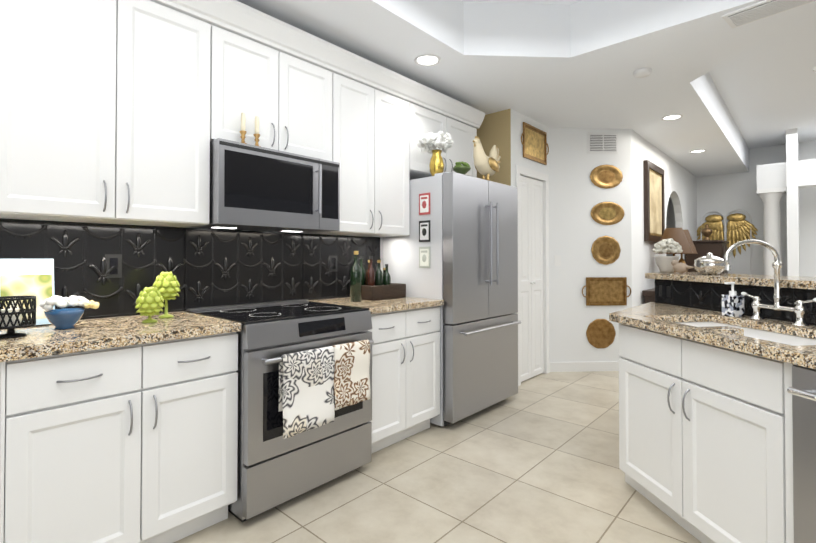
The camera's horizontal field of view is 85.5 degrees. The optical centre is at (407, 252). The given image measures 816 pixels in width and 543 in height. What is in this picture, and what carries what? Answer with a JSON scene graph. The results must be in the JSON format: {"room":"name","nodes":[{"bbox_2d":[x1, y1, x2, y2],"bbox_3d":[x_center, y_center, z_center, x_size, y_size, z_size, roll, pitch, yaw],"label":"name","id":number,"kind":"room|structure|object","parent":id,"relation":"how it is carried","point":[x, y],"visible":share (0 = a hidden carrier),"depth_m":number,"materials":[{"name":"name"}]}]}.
{"room":"kitchen","nodes":[
{"label":"kitchen","id":0,"kind":"room"},
{"bbox_2d":[0,218,382,319],"bbox_3d":[-2.008,-0.261,1.654,0.120,2.970,7.810,-1,-1,42],"label":"wall","id":1,"kind":"structure","parent":0,"point":[381,251],"depth_m":3.54,"materials":[{"name":"white"}]},
{"bbox_2d":[0,0,215,226],"bbox_3d":[-1.381,-0.708,2.016,0.326,1.128,0.814,-1,-1,42],"label":"upper cabinet","id":2,"kind":"object","parent":1,"relation":"attached to","point":[125,112],"depth_m":1.89,"materials":[{"name":"white wood"}]},
{"bbox_2d":[0,219,380,319],"bbox_3d":[-1.025,0.093,2.635,0.020,0.456,2.404,-1,-1,42],"label":"backsplash","id":3,"kind":"structure","parent":1,"relation":"attached to","point":[114,270],"depth_m":2.42,"materials":[{"name":"black tile"}]},
{"bbox_2d":[216,0,335,161],"bbox_3d":[-0.851,-0.913,2.606,0.326,0.703,0.762,-1,-1,42],"label":"upper cabinet","id":4,"kind":"object","parent":1,"relation":"attached to","point":[265,70],"depth_m":2.47,"materials":[{"name":"white wood"}]},
{"bbox_2d":[188,138,339,232],"bbox_3d":[-0.804,-0.346,2.557,0.450,0.421,0.756,-1,-1,42],"label":"microwave","id":5,"kind":"object","parent":4,"relation":"attached to","point":[255,188],"visible":0.98,"depth_m":2.38,"materials":[{"name":"silver metal"}]},
{"bbox_2d":[239,113,246,143],"bbox_3d":[-0.859,-0.646,2.298,0.044,0.168,0.044,-1,-1,42],"label":"candlestick","id":6,"kind":"object","parent":5,"relation":"on","point":[243,132],"visible":0.88,"depth_m":2.29,"materials":[{"name":"white wax"}]},
{"bbox_2d":[253,116,260,146],"bbox_3d":[-0.806,-0.645,2.356,0.044,0.168,0.044,-1,-1,42],"label":"candlestick","id":7,"kind":"object","parent":5,"relation":"on","point":[256,136],"visible":0.88,"depth_m":2.35,"materials":[{"name":"white wax"}]},
{"bbox_2d":[305,52,411,236],"bbox_3d":[-0.351,-0.693,3.158,0.326,1.128,0.725,-1,-1,42],"label":"upper cabinet","id":8,"kind":"object","parent":1,"relation":"attached to","point":[374,107],"depth_m":3.03,"materials":[{"name":"white wood"}]},
{"bbox_2d":[412,84,479,178],"bbox_3d":[0.198,-0.935,3.769,0.326,0.630,0.907,-1,-1,42],"label":"upper cabinet","id":9,"kind":"object","parent":1,"relation":"attached to","point":[432,113],"depth_m":3.61,"materials":[{"name":"white wood"}]},
{"bbox_2d":[174,371,700,542],"bbox_3d":[4.120,1.273,1.618,11.000,0.100,16.000,-1,-1,42],"label":"floor","id":10,"kind":"structure","parent":0,"point":[534,459],"depth_m":2.29,"materials":[{"name":"tile"}]},
{"bbox_2d":[0,333,237,542],"bbox_3d":[-1.263,0.790,1.904,0.627,0.874,0.793,-1,-1,42],"label":"base cabinet","id":11,"kind":"object","parent":10,"relation":"on","point":[122,429],"depth_m":1.65,"materials":[{"name":"white wood"}]},
{"bbox_2d":[0,311,240,364],"bbox_3d":[-1.261,0.332,1.892,0.651,0.038,0.817,-1,-1,42],"label":"countertop","id":12,"kind":"structure","parent":11,"relation":"on","point":[88,335],"depth_m":1.72,"materials":[{"name":"beige stone"}]},
{"bbox_2d":[0,296,35,338],"bbox_3d":[-1.462,0.236,1.626,0.142,0.144,0.142,-1,-1,42],"label":"candle holder","id":13,"kind":"object","parent":12,"relation":"on","point":[12,319],"visible":1,"depth_m":1.61,"materials":[{"name":"black metal"}]},
{"bbox_2d":[0,259,54,324],"bbox_3d":[-1.638,0.168,1.859,0.077,0.286,0.230,-1,-1,42],"label":"cookbook","id":14,"kind":"object","parent":12,"relation":"on","point":[26,277],"visible":0.6,"depth_m":1.88,"materials":[{"name":"white paper"}]},
{"bbox_2d":[39,295,99,329],"bbox_3d":[-1.400,0.242,1.829,0.136,0.136,0.198,-1,-1,42],"label":"flower bowl","id":15,"kind":"object","parent":12,"relation":"on","point":[65,318],"visible":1,"depth_m":1.79,"materials":[{"name":"blue ceramic"}]},
{"bbox_2d":[135,287,164,322],"bbox_3d":[-1.161,0.233,1.987,0.114,0.159,0.116,-1,-1,42],"label":"artichoke","id":16,"kind":"object","parent":12,"relation":"on","point":[149,301],"visible":1,"depth_m":1.96,"materials":[{"name":"green ceramic"}]},
{"bbox_2d":[152,271,180,317],"bbox_3d":[-1.176,0.203,2.150,0.122,0.223,0.124,-1,-1,42],"label":"artichoke","id":17,"kind":"object","parent":12,"relation":"on","point":[166,285],"visible":0.85,"depth_m":2.12,"materials":[{"name":"green ceramic"}]},
{"bbox_2d":[186,299,373,521],"bbox_3d":[-0.680,0.770,2.430,0.734,0.928,0.756,-1,-1,42],"label":"range","id":18,"kind":"object","parent":10,"relation":"on","point":[275,468],"visible":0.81,"depth_m":2.13,"materials":[{"name":"silver metal"}]},
{"bbox_2d":[279,346,334,438],"bbox_3d":[-0.481,0.657,2.120,0.049,0.376,0.291,-1,-1,42],"label":"hanging towel","id":19,"kind":"object","parent":18,"relation":"hanging from","point":[306,390],"visible":0.96,"depth_m":2.10,"materials":[{"name":"white fabric"}]},
{"bbox_2d":[333,339,369,409],"bbox_3d":[-0.302,0.632,2.320,0.050,0.321,0.240,-1,-1,42],"label":"hanging towel","id":20,"kind":"object","parent":18,"relation":"hanging from","point":[351,375],"visible":0.98,"depth_m":2.30,"materials":[{"name":"white fabric"}]},
{"bbox_2d":[368,305,440,453],"bbox_3d":[-0.244,0.804,3.032,0.627,0.874,0.711,-1,-1,42],"label":"base cabinet","id":21,"kind":"object","parent":10,"relation":"on","point":[406,345],"depth_m":2.82,"materials":[{"name":"white wood"}]},
{"bbox_2d":[310,297,443,316],"bbox_3d":[-0.230,0.346,3.034,0.651,0.038,0.723,-1,-1,42],"label":"countertop","id":22,"kind":"structure","parent":21,"relation":"on","point":[395,305],"depth_m":2.89,"materials":[{"name":"beige stone"}]},
{"bbox_2d":[350,251,361,301],"bbox_3d":[-0.347,0.156,2.951,0.076,0.337,0.076,-1,-1,42],"label":"wine bottle","id":23,"kind":"object","parent":22,"relation":"on","point":[356,284],"visible":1,"depth_m":2.92,"materials":[{"name":"green glass"}]},
{"bbox_2d":[362,283,405,299],"bbox_3d":[-0.216,0.278,3.215,0.240,0.100,0.340,-1,-1,42],"label":"box","id":24,"kind":"object","parent":22,"relation":"on","point":[391,291],"visible":0.79,"depth_m":3.09,"materials":[{"name":"wood"}]},
{"bbox_2d":[360,256,362,284],"bbox_3d":[-0.334,0.168,3.168,0.058,0.292,0.058,0,-1,27],"label":"bottle","id":25,"kind":"object","parent":24,"relation":"in","point":[361,257],"depth_m":3.16,"materials":[{"name":"green glass"}]},
{"bbox_2d":[363,256,378,285],"bbox_3d":[-0.259,0.167,3.101,0.058,0.292,0.058,0,-1,27],"label":"bottle","id":26,"kind":"object","parent":24,"relation":"in","point":[371,277],"depth_m":3.10,"materials":[{"name":"brown glass"}]},
{"bbox_2d":[379,260,385,284],"bbox_3d":[-0.207,0.183,3.159,0.058,0.262,0.058,0,-1,27],"label":"bottle","id":27,"kind":"object","parent":24,"relation":"in","point":[382,276],"depth_m":3.15,"materials":[{"name":"green glass"}]},
{"bbox_2d":[386,264,390,284],"bbox_3d":[-0.155,0.199,3.216,0.058,0.232,0.058,0,-1,27],"label":"bottle","id":28,"kind":"object","parent":24,"relation":"in","point":[388,279],"depth_m":3.20,"materials":[{"name":"green glass"}]},
{"bbox_2d":[383,172,520,425],"bbox_3d":[0.390,0.343,3.604,0.756,1.812,0.930,-1,-1,42],"label":"fridge","id":29,"kind":"object","parent":10,"relation":"on","point":[469,276],"visible":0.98,"depth_m":3.27,"materials":[{"name":"grey metal"}]},
{"bbox_2d":[419,193,429,267],"bbox_3d":[0.120,-0.161,3.219,0.104,0.546,0.010,-1,-1,42],"label":"fridge magnets","id":30,"kind":"object","parent":29,"relation":"attached to","point":[424,230],"visible":1,"depth_m":3.21,"materials":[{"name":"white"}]},
{"bbox_2d":[417,131,453,175],"bbox_3d":[0.214,-0.732,3.295,0.242,0.326,0.341,-1,-1,42],"label":"vase","id":31,"kind":"object","parent":29,"relation":"on","point":[436,145],"visible":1,"depth_m":3.25,"materials":[{"name":"gold metal"}]},
{"bbox_2d":[453,161,470,174],"bbox_3d":[0.408,-0.630,3.351,0.140,0.123,0.140,-1,-1,42],"label":"pot","id":32,"kind":"object","parent":29,"relation":"on","point":[464,169],"visible":0.94,"depth_m":3.31,"materials":[{"name":"green ceramic"}]},
{"bbox_2d":[473,136,500,180],"bbox_3d":[0.664,-0.753,3.680,0.166,0.377,0.440,-1,-1,42],"label":"rooster","id":33,"kind":"object","parent":29,"relation":"on","point":[485,165],"visible":0.96,"depth_m":3.59,"materials":[{"name":"beige ceramic"}]},
{"bbox_2d":[642,288,654,302],"bbox_3d":[3.169,0.849,5.245,0.425,0.840,1.100,-1,-1,42],"label":"console table","id":34,"kind":"object","parent":10,"relation":"on","point":[649,294],"visible":0.1,"depth_m":4.95,"materials":[{"name":"brown wood"}]},
{"bbox_2d":[655,228,692,255],"bbox_3d":[3.151,0.068,5.231,0.400,0.720,0.400,-1,-1,42],"label":"table lamp","id":35,"kind":"object","parent":34,"relation":"on","point":[678,235],"visible":0.42,"depth_m":5.13,"materials":[{"name":"brown fabric"}]},
{"bbox_2d":[678,230,697,271],"bbox_3d":[3.446,0.072,5.557,0.340,0.720,0.340,-1,-1,42],"label":"table lamp","id":36,"kind":"object","parent":34,"relation":"on","point":[690,241],"visible":0.25,"depth_m":5.46,"materials":[{"name":"brown fabric"}]},
{"bbox_2d":[685,240,728,272],"bbox_3d":[4.608,0.554,6.793,0.498,1.470,0.580,-1,-1,42],"label":"cabinet","id":37,"kind":"object","parent":10,"relation":"on","point":[718,248],"visible":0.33,"depth_m":6.60,"materials":[{"name":"brown wood"}]},
{"bbox_2d":[701,224,712,239],"bbox_3d":[4.600,-0.312,6.797,0.150,0.260,0.150,-1,-1,42],"label":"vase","id":38,"kind":"object","parent":37,"relation":"on","point":[706,231],"visible":0.9,"depth_m":6.76,"materials":[{"name":"brown ceramic"}]},
{"bbox_2d":[609,310,815,542],"bbox_3d":[1.858,0.684,1.218,2.588,1.069,2.535,-1,-1,42],"label":"base cabinet","id":39,"kind":"object","parent":10,"relation":"on","point":[717,426],"depth_m":1.81,"materials":[{"name":"white wood"}]},
{"bbox_2d":[621,271,815,322],"bbox_3d":[2.109,0.133,1.419,2.822,0.036,2.719,-1,-1,42],"label":"countertop","id":40,"kind":"structure","parent":39,"relation":"on","point":[798,282],"depth_m":2.36,"materials":[{"name":"beige stone"}]},
{"bbox_2d":[652,238,682,272],"bbox_3d":[1.750,0.018,2.981,0.174,0.230,0.181,-1,-1,42],"label":"pot","id":41,"kind":"object","parent":40,"relation":"on","point":[663,263],"visible":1,"depth_m":2.94,"materials":[{"name":"white ceramic"}]},
{"bbox_2d":[671,260,693,272],"bbox_3d":[1.732,0.088,2.785,0.143,0.084,0.125,-1,-1,42],"label":"bird","id":42,"kind":"object","parent":40,"relation":"on","point":[678,267],"visible":1,"depth_m":2.78,"materials":[{"name":"beige ceramic"}]},
{"bbox_2d":[694,253,724,274],"bbox_3d":[1.777,0.063,2.600,0.160,0.130,0.160,-1,-1,42],"label":"tureen","id":43,"kind":"object","parent":40,"relation":"on","point":[709,264],"visible":0.9,"depth_m":2.55,"materials":[{"name":"silver metal"}]},
{"bbox_2d":[722,282,743,316],"bbox_3d":[1.617,0.230,2.202,0.073,0.170,0.066,0,-1,-8],"label":"soap dispenser","id":44,"kind":"object","parent":40,"relation":"on","point":[732,303],"visible":1,"depth_m":2.17,"materials":[{"name":"white ceramic"}]},
{"bbox_2d":[724,240,815,326],"bbox_3d":[1.617,0.127,1.961,0.314,0.371,0.324,-1,-1,42],"label":"bridge faucet","id":45,"kind":"object","parent":40,"relation":"on","point":[799,309],"visible":1,"depth_m":1.97,"materials":[{"name":"silver metal"}]},
{"bbox_2d":[654,279,815,325],"bbox_3d":[1.805,0.230,1.467,0.017,0.153,2.852,0,-1,-8],"label":"backsplash","id":46,"kind":"structure","parent":39,"relation":"attached to","point":[702,295],"depth_m":2.35,"materials":[{"name":"black tile"}]},
{"bbox_2d":[757,187,786,275],"bbox_3d":[5.272,0.184,6.386,0.320,2.200,0.320,-1,-1,42],"label":"column","id":47,"kind":"structure","parent":10,"relation":"on","point":[771,198],"depth_m":6.32,"materials":[{"name":"white paint"}]},
{"bbox_2d":[757,159,815,188],"bbox_3d":[6.327,-1.103,5.450,3.160,0.350,0.320,-1,-1,42],"label":"beam","id":48,"kind":"structure","parent":47,"relation":"on","point":[773,175],"depth_m":6.21,"materials":[{"name":"white paint"}]},
{"bbox_2d":[477,109,548,220],"bbox_3d":[1.025,-0.223,4.641,0.620,2.970,0.890,-1,-1,42],"label":"wall","id":49,"kind":"structure","parent":0,"point":[502,131],"depth_m":4.21,"materials":[{"name":"white paint"}]},
{"bbox_2d":[515,165,548,385],"bbox_3d":[1.217,0.217,4.442,0.114,2.085,0.690,-1,-1,42],"label":"pantry door","id":50,"kind":"structure","parent":49,"relation":"in","point":[533,292],"depth_m":4.45,"materials":[{"name":"white wood"}]},
{"bbox_2d":[521,122,548,164],"bbox_3d":[1.287,-1.096,4.463,0.017,0.340,0.602,-1,-1,42],"label":"tray","id":51,"kind":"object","parent":49,"relation":"attached to","point":[534,144],"depth_m":4.45,"materials":[{"name":"gold metal"}]},
{"bbox_2d":[237,0,815,176],"bbox_3d":[3.434,-1.579,0.253,10.100,0.370,13.000,-1,-1,42],"label":"ceiling","id":52,"kind":"structure","parent":0,"point":[576,64],"depth_m":3.06,"materials":[{"name":"white paint"}]},
{"bbox_2d":[414,54,440,65],"bbox_3d":[0.138,-1.353,3.105,0.186,0.008,0.186,-1,-1,42],"label":"recessed light","id":53,"kind":"object","parent":52,"relation":"in","point":[427,60],"visible":1,"depth_m":3.10,"materials":[{"name":"white"}]},
{"bbox_2d":[633,68,651,77],"bbox_3d":[1.750,-1.337,3.294,0.124,0.035,0.124,-1,-1,42],"label":"smoke detector","id":54,"kind":"object","parent":52,"relation":"attached to","point":[642,73],"visible":1,"depth_m":3.26,"materials":[{"name":"white plastic"}]},
{"bbox_2d":[661,114,682,120],"bbox_3d":[2.608,-1.337,4.364,0.186,0.008,0.186,-1,-1,42],"label":"recessed light","id":55,"kind":"object","parent":52,"relation":"in","point":[671,117],"visible":0.98,"depth_m":4.37,"materials":[{"name":"white"}]},
{"bbox_2d":[690,149,706,152],"bbox_3d":[3.770,-1.319,5.740,0.186,0.008,0.186,-1,-1,42],"label":"recessed light","id":56,"kind":"object","parent":52,"relation":"in","point":[698,151],"visible":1,"depth_m":5.74,"materials":[{"name":"white"}]},
{"bbox_2d":[722,0,815,28],"bbox_3d":[2.006,-1.356,2.443,0.200,0.018,0.400,1,-1,-40],"label":"ceiling vent","id":57,"kind":"object","parent":52,"relation":"in","point":[762,9],"visible":0.98,"depth_m":2.46,"materials":[{"name":"white"}]},
{"bbox_2d":[548,128,631,361],"bbox_3d":[1.928,-0.222,4.775,0.948,2.970,0.099,0,-1,-3],"label":"wall","id":58,"kind":"structure","parent":0,"point":[576,196],"depth_m":4.72,"materials":[{"name":"white paint"}]},
{"bbox_2d":[549,361,618,371],"bbox_3d":[2.972,1.227,5.830,0.652,0.100,5.288,-1,-1,42],"label":"baseboard","id":59,"kind":"structure","parent":58,"relation":"attached to","point":[580,366],"depth_m":4.69,"materials":[{"name":"white wood"}]},
{"bbox_2d":[586,319,615,347],"bbox_3d":[2.060,0.863,4.711,0.321,0.314,0.011,0,-1,-3],"label":"wall plate","id":60,"kind":"object","parent":58,"relation":"attached to","point":[600,333],"visible":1,"depth_m":4.71,"materials":[{"name":"gold metal"}]},
{"bbox_2d":[588,132,617,153],"bbox_3d":[2.095,-1.177,4.740,0.330,0.230,0.012,0,-1,-3],"label":"air vent","id":61,"kind":"object","parent":58,"relation":"in","point":[602,142],"visible":1,"depth_m":4.74,"materials":[{"name":"white metal"}]},
{"bbox_2d":[591,236,620,264],"bbox_3d":[2.119,-0.027,4.725,0.321,0.310,0.011,0,-1,-3],"label":"wall plate","id":62,"kind":"object","parent":58,"relation":"attached to","point":[605,250],"visible":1,"depth_m":4.72,"materials":[{"name":"gold metal"}]},
{"bbox_2d":[590,165,622,188],"bbox_3d":[2.129,-0.817,4.736,0.362,0.259,0.011,0,-1,-3],"label":"wall plate","id":63,"kind":"object","parent":58,"relation":"attached to","point":[606,176],"visible":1,"depth_m":4.74,"materials":[{"name":"gold metal"}]},
{"bbox_2d":[582,277,630,305],"bbox_3d":[2.120,0.413,4.717,0.542,0.300,0.017,0,-1,-3],"label":"tray","id":64,"kind":"object","parent":58,"relation":"attached to","point":[604,291],"visible":1,"depth_m":4.72,"materials":[{"name":"gold metal"}]},
{"bbox_2d":[591,202,624,224],"bbox_3d":[2.139,-0.422,4.731,0.370,0.250,0.011,0,-1,-3],"label":"wall plate","id":65,"kind":"object","parent":58,"relation":"attached to","point":[607,213],"visible":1,"depth_m":4.73,"materials":[{"name":"gold metal"}]},
{"bbox_2d":[462,0,815,148],"bbox_3d":[4.447,-1.800,1.363,10.120,0.100,16.000,-1,-1,42],"label":"ceiling","id":66,"kind":"structure","parent":0,"point":[766,87],"depth_m":4.49,"materials":[{"name":"white paint"}]},
{"bbox_2d":[631,129,696,306],"bbox_3d":[3.653,-0.203,6.209,0.100,2.970,3.840,-1,-1,42],"label":"wall","id":67,"kind":"structure","parent":0,"point":[680,185],"depth_m":5.29,"materials":[{"name":"white paint"}]},
{"bbox_2d":[644,160,664,242],"bbox_3d":[3.018,-0.599,5.400,0.045,0.940,0.800,-1,-1,42],"label":"framed picture","id":68,"kind":"object","parent":67,"relation":"attached to","point":[654,209],"visible":0.85,"depth_m":5.32,"materials":[{"name":"brown wood"}]},
{"bbox_2d":[666,140,815,276],"bbox_3d":[6.353,-0.201,6.439,6.120,2.970,0.120,-1,-1,42],"label":"wall","id":69,"kind":"structure","parent":0,"point":[725,194],"depth_m":7.08,"materials":[{"name":"white paint"}]},
{"bbox_2d":[697,215,723,240],"bbox_3d":[5.090,-0.253,7.462,0.412,0.778,0.048,-1,-1,42],"label":"wall art","id":70,"kind":"object","parent":69,"relation":"attached to","point":[715,223],"visible":0.54,"depth_m":7.41,"materials":[{"name":"gold metal"}]},
{"bbox_2d":[700,209,751,270],"bbox_3d":[5.264,-0.207,7.321,0.691,1.005,0.024,-1,-1,42],"label":"trim","id":71,"kind":"structure","parent":69,"relation":"attached to","point":[725,231],"depth_m":7.28,"materials":[{"name":"white paint"}]},
{"bbox_2d":[727,213,757,257],"bbox_3d":[5.420,-0.257,7.163,0.412,0.778,0.048,-1,-1,42],"label":"wall art","id":72,"kind":"object","parent":69,"relation":"attached to","point":[739,226],"visible":0.92,"depth_m":7.19,"materials":[{"name":"gold metal"}]},
{"bbox_2d":[786,128,799,275],"bbox_3d":[5.577,-0.201,6.385,0.120,2.970,1.000,-1,-1,42],"label":"column","id":73,"kind":"structure","parent":0,"point":[793,233],"depth_m":6.02,"materials":[{"name":"white paint"}]}
]}

